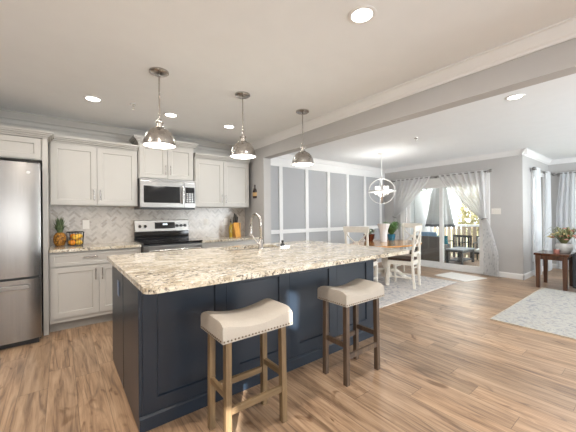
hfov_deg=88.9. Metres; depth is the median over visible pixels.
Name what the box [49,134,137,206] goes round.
upper cabinet
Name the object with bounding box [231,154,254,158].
diffuser
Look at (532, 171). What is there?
window
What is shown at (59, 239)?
pineapple
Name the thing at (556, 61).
beam
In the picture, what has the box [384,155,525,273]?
wall
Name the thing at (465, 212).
autumn tree
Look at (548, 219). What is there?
curtain
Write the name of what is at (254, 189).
bottle opener
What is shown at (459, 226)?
deck railing
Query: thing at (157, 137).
pendant light
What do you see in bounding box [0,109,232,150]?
trim
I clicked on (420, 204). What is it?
privacy fence
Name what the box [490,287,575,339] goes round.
rug
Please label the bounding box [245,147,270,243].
wall
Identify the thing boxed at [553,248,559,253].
candle
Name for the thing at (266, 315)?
bar stool
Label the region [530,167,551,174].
curtain rod
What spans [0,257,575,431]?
floor
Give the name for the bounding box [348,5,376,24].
recessed light
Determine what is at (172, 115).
recessed light
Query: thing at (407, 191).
drape
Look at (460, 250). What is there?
coffee table
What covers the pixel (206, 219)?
outlet plate
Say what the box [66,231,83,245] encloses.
wire fruit basket
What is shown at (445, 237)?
pillow
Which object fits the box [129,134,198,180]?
upper cabinet
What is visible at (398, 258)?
seat cushion
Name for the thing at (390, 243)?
dining table
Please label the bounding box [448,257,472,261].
shelf
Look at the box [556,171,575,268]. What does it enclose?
curtain
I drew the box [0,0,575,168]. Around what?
ceiling
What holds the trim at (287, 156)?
attached to the wall at (293, 178)
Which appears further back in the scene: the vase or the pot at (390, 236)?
the pot at (390, 236)
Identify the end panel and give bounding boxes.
[42,139,49,335]
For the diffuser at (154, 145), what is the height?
0.020 m
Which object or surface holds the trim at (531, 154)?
attached to the wall at (529, 162)
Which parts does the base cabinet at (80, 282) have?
door, drawer, door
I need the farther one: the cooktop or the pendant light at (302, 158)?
the cooktop
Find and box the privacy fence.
[411,189,432,249]
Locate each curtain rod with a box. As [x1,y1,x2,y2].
[390,169,492,181]
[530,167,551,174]
[552,172,575,176]
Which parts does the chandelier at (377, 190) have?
lamp shade, lamp shade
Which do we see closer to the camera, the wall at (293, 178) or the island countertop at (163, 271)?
the island countertop at (163, 271)
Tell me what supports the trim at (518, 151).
attached to the wall at (507, 177)
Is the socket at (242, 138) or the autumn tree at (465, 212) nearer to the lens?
the socket at (242, 138)
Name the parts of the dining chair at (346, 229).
rail, post, leg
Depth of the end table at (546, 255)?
4.96 m
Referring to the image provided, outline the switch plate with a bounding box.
[491,208,500,213]
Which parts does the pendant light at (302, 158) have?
rod, lamp shade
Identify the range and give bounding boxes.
[134,220,201,252]
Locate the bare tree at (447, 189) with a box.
[447,189,470,246]
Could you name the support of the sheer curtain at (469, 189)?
hanging from the curtain rod at (489, 170)
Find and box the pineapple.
[53,217,67,245]
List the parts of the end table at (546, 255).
leg, leg, leg, leg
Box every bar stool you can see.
[201,298,292,431]
[317,278,383,386]
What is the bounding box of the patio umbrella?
[425,187,454,226]
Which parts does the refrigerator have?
handle, fridge door, freezer drawer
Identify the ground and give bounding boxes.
[433,228,477,256]
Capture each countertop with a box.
[49,241,141,252]
[107,240,409,293]
[193,235,262,242]
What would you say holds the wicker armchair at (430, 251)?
on the deck
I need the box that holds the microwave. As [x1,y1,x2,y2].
[134,178,194,209]
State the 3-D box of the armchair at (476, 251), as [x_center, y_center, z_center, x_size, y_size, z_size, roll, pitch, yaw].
[5.402,0.923,7.984,0.552,0.689,0.570,0,0,42]
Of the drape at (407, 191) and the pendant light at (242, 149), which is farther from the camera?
the drape at (407, 191)
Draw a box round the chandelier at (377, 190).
[368,153,395,203]
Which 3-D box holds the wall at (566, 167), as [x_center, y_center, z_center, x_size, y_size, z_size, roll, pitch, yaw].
[7.657,-0.041,4.696,0.120,2.460,5.270,0,0,-38]
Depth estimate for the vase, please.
5.61 m
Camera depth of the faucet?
3.06 m
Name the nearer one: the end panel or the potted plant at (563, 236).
the end panel
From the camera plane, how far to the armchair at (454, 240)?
8.69 m
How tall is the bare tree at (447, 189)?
6.386 m
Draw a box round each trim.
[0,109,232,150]
[250,16,575,149]
[271,158,384,258]
[275,154,384,172]
[385,149,527,172]
[521,148,551,164]
[549,157,575,164]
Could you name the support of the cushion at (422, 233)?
on the wicker armchair at (430, 251)
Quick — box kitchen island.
[112,248,373,431]
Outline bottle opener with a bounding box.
[253,185,256,197]
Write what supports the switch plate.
attached to the wall at (507, 177)
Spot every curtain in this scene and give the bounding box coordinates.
[392,176,430,248]
[438,170,498,276]
[534,167,541,275]
[545,171,551,270]
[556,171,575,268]
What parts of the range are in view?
oven door, handle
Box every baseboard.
[499,271,523,279]
[523,266,542,279]
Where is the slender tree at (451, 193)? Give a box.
[450,193,472,242]
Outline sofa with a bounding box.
[572,253,575,288]
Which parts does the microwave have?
door, handle, control panel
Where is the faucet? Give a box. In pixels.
[249,213,263,248]
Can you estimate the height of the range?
1.170 m
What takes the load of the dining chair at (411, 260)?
on the dining rug at (402, 289)
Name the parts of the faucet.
spout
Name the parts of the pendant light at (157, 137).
rod, lamp shade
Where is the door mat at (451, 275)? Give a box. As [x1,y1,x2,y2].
[434,272,486,281]
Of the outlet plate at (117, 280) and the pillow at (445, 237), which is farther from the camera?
the pillow at (445, 237)
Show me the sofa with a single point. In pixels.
(574, 255)
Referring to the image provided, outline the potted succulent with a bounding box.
[363,229,377,240]
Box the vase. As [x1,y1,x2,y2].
[377,224,389,241]
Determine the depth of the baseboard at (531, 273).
5.72 m
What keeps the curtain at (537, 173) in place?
hanging from the curtain rod at (533, 168)
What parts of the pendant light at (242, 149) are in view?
lamp shade, rod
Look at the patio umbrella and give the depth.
8.22 m
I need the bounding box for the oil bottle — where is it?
[229,219,232,236]
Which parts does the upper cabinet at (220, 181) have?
door, crown, door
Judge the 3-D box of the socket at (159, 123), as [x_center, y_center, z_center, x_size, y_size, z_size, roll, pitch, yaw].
[-1.071,-0.757,2.444,0.072,0.087,0.072,0,0,-38]
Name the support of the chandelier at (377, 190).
hanging from the ceiling
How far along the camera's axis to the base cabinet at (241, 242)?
4.42 m
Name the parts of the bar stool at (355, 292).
leg, leg, seat, nailhead trim, leg, leg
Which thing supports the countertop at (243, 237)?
on the base cabinet at (241, 242)
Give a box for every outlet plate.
[83,220,88,228]
[117,280,118,295]
[204,218,207,225]
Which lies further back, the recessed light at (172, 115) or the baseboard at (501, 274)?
the baseboard at (501, 274)
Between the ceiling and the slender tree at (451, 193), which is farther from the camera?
the slender tree at (451, 193)
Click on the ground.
(433, 228)
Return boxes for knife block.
[232,223,240,236]
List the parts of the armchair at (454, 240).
leg, rail, leg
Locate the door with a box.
[400,173,489,273]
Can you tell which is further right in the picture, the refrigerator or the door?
the door
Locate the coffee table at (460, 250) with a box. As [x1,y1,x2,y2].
[445,247,474,264]
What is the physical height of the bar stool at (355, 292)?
0.697 m
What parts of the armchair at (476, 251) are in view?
leg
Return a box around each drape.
[393,176,430,216]
[438,170,486,218]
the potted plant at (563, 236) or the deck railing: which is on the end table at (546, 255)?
the potted plant at (563, 236)
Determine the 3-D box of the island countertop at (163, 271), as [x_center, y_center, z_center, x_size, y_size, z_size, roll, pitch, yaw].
[-0.207,0.364,2.739,2.389,0.032,1.538,0,0,-38]
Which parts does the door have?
fixed panel, sliding panel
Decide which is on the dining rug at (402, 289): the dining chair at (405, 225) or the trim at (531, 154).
the dining chair at (405, 225)
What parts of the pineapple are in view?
crown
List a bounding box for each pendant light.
[142,67,176,149]
[230,91,255,158]
[292,109,313,166]
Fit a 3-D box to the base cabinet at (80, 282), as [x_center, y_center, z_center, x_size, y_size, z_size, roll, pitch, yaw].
[-2.352,0.834,3.612,0.900,0.872,0.588,0,0,-38]
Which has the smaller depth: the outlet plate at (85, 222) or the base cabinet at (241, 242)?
the outlet plate at (85, 222)
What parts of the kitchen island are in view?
panel, panel, panel, skirting, panel, panel, panel, panel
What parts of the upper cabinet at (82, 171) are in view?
door, crown, door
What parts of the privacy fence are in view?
post, post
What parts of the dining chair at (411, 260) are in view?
leg, leg, seat frame, post, rail, post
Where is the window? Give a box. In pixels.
[531,170,544,261]
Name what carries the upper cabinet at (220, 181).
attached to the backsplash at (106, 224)
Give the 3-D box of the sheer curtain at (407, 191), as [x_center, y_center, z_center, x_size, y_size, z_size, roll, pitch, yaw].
[3.006,0.147,7.199,0.120,2.130,1.000,0,0,-38]
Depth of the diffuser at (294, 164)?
3.36 m
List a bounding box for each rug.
[373,268,456,307]
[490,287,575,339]
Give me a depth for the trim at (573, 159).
6.52 m
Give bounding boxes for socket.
[155,119,163,127]
[240,134,246,141]
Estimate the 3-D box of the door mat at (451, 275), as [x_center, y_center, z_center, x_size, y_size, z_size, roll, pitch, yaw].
[3.390,1.217,5.816,0.646,0.012,0.707,0,0,-30]
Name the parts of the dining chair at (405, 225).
post, seat frame, rail, post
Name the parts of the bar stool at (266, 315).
leg, leg, nailhead trim, seat, leg, leg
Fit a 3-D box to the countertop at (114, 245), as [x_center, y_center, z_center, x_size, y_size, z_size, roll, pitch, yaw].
[-2.354,0.381,3.608,0.902,0.032,0.583,0,0,-38]
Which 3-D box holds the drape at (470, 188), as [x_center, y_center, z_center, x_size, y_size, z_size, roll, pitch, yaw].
[3.716,-0.417,6.298,0.089,1.015,0.980,0,0,-38]
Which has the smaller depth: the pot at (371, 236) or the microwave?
the microwave
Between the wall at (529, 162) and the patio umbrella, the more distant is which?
the patio umbrella
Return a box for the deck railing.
[433,224,478,258]
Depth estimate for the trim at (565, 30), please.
2.41 m
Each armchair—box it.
[412,232,450,261]
[449,234,471,257]
[472,236,478,259]
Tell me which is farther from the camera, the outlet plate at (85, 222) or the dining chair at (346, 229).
the dining chair at (346, 229)
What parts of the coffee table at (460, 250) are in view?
leg, leg, leg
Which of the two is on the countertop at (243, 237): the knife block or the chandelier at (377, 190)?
the knife block
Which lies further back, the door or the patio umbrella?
the patio umbrella
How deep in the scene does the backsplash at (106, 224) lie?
4.04 m
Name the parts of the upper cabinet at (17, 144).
door, crown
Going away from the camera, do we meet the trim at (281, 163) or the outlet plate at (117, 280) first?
the outlet plate at (117, 280)
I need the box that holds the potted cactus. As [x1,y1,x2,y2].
[383,221,402,239]
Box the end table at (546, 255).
[534,250,575,290]
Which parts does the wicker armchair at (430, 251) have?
backrest, arm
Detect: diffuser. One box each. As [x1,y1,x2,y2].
[144,142,174,148]
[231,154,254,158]
[293,163,312,165]
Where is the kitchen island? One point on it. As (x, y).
(160, 344)
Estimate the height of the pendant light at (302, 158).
0.632 m
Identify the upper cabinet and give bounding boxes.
[0,125,53,166]
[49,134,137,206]
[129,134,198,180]
[193,152,249,207]
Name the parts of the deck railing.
rail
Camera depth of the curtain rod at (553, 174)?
6.57 m
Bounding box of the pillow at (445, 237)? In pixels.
[438,236,448,245]
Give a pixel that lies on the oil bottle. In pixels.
(230, 225)
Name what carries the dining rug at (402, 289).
on the floor
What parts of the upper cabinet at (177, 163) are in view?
door, crown, door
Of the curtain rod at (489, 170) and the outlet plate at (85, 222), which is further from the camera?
the curtain rod at (489, 170)
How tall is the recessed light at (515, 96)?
0.006 m
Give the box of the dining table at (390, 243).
[350,240,421,285]
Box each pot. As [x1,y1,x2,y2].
[363,234,374,240]
[387,234,395,239]
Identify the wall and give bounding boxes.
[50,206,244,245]
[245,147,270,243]
[271,166,384,243]
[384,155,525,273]
[525,156,548,272]
[548,162,575,263]
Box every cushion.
[388,255,416,261]
[421,232,436,235]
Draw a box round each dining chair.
[343,226,377,281]
[387,225,421,288]
[393,223,421,273]
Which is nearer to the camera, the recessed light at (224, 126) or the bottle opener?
the recessed light at (224, 126)
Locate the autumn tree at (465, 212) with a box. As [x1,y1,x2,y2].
[456,204,478,236]
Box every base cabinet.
[49,247,140,331]
[202,239,258,247]
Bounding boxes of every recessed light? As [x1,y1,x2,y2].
[83,95,102,101]
[163,112,178,117]
[223,125,234,128]
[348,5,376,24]
[505,93,525,99]
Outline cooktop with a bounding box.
[135,238,201,244]
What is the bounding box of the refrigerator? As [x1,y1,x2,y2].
[0,160,43,349]
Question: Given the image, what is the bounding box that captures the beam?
[263,38,575,158]
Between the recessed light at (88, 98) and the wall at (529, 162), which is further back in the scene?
the wall at (529, 162)
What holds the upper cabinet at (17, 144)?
attached to the wall
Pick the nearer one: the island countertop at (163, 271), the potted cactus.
the island countertop at (163, 271)
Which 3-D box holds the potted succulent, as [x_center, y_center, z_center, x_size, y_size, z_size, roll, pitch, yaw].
[1.648,0.390,5.936,0.366,0.246,0.351,0,0,23]

